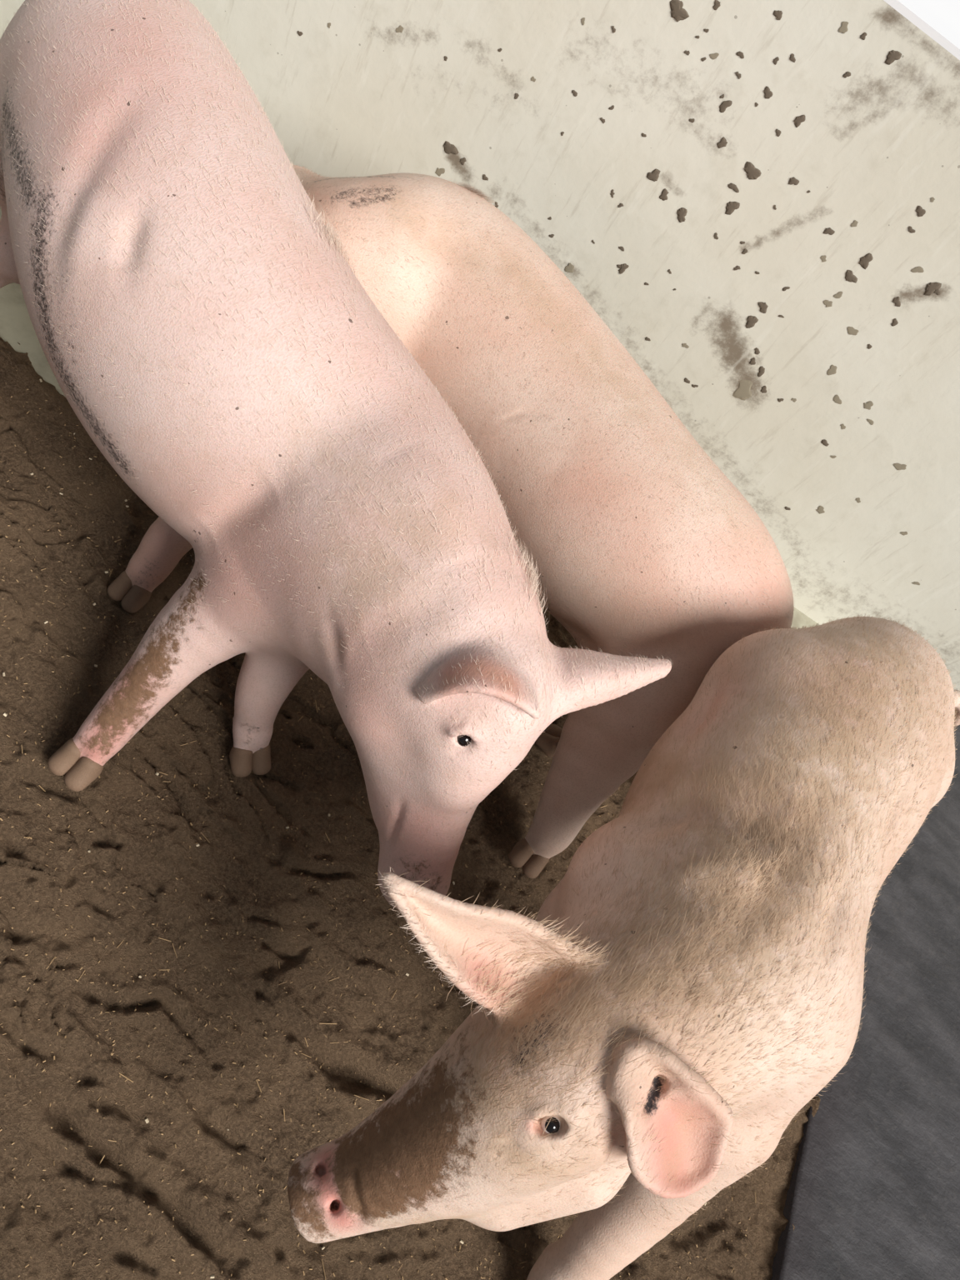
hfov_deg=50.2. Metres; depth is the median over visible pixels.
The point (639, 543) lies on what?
pig
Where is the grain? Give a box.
[2,379,706,1278]
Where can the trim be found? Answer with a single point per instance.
(939, 19)
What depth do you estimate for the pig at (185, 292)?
1.33 m
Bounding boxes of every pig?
[0,0,673,909]
[107,162,794,878]
[287,613,959,1279]
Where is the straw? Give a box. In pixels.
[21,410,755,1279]
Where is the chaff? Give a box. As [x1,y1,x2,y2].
[0,357,796,1279]
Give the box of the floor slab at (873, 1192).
[771,725,959,1279]
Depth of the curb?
2.04 m
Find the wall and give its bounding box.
[0,0,959,690]
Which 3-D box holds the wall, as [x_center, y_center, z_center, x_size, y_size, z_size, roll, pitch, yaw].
[0.767,-0.711,2.280,7.052,1.145,0.344,34,50,-6]
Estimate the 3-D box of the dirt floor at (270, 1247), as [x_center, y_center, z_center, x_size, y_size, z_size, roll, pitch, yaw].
[-0.524,0.145,1.785,3.200,0.173,2.800,41,50,0]
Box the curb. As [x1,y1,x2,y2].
[0,207,819,629]
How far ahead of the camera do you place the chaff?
1.57 m
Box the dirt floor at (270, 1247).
[0,336,820,1279]
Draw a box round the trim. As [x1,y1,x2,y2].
[883,0,959,59]
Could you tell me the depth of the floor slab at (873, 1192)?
1.94 m
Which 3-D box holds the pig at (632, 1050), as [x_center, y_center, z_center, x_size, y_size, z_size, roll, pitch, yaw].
[0.325,0.352,1.588,0.665,0.695,1.469,47,50,5]

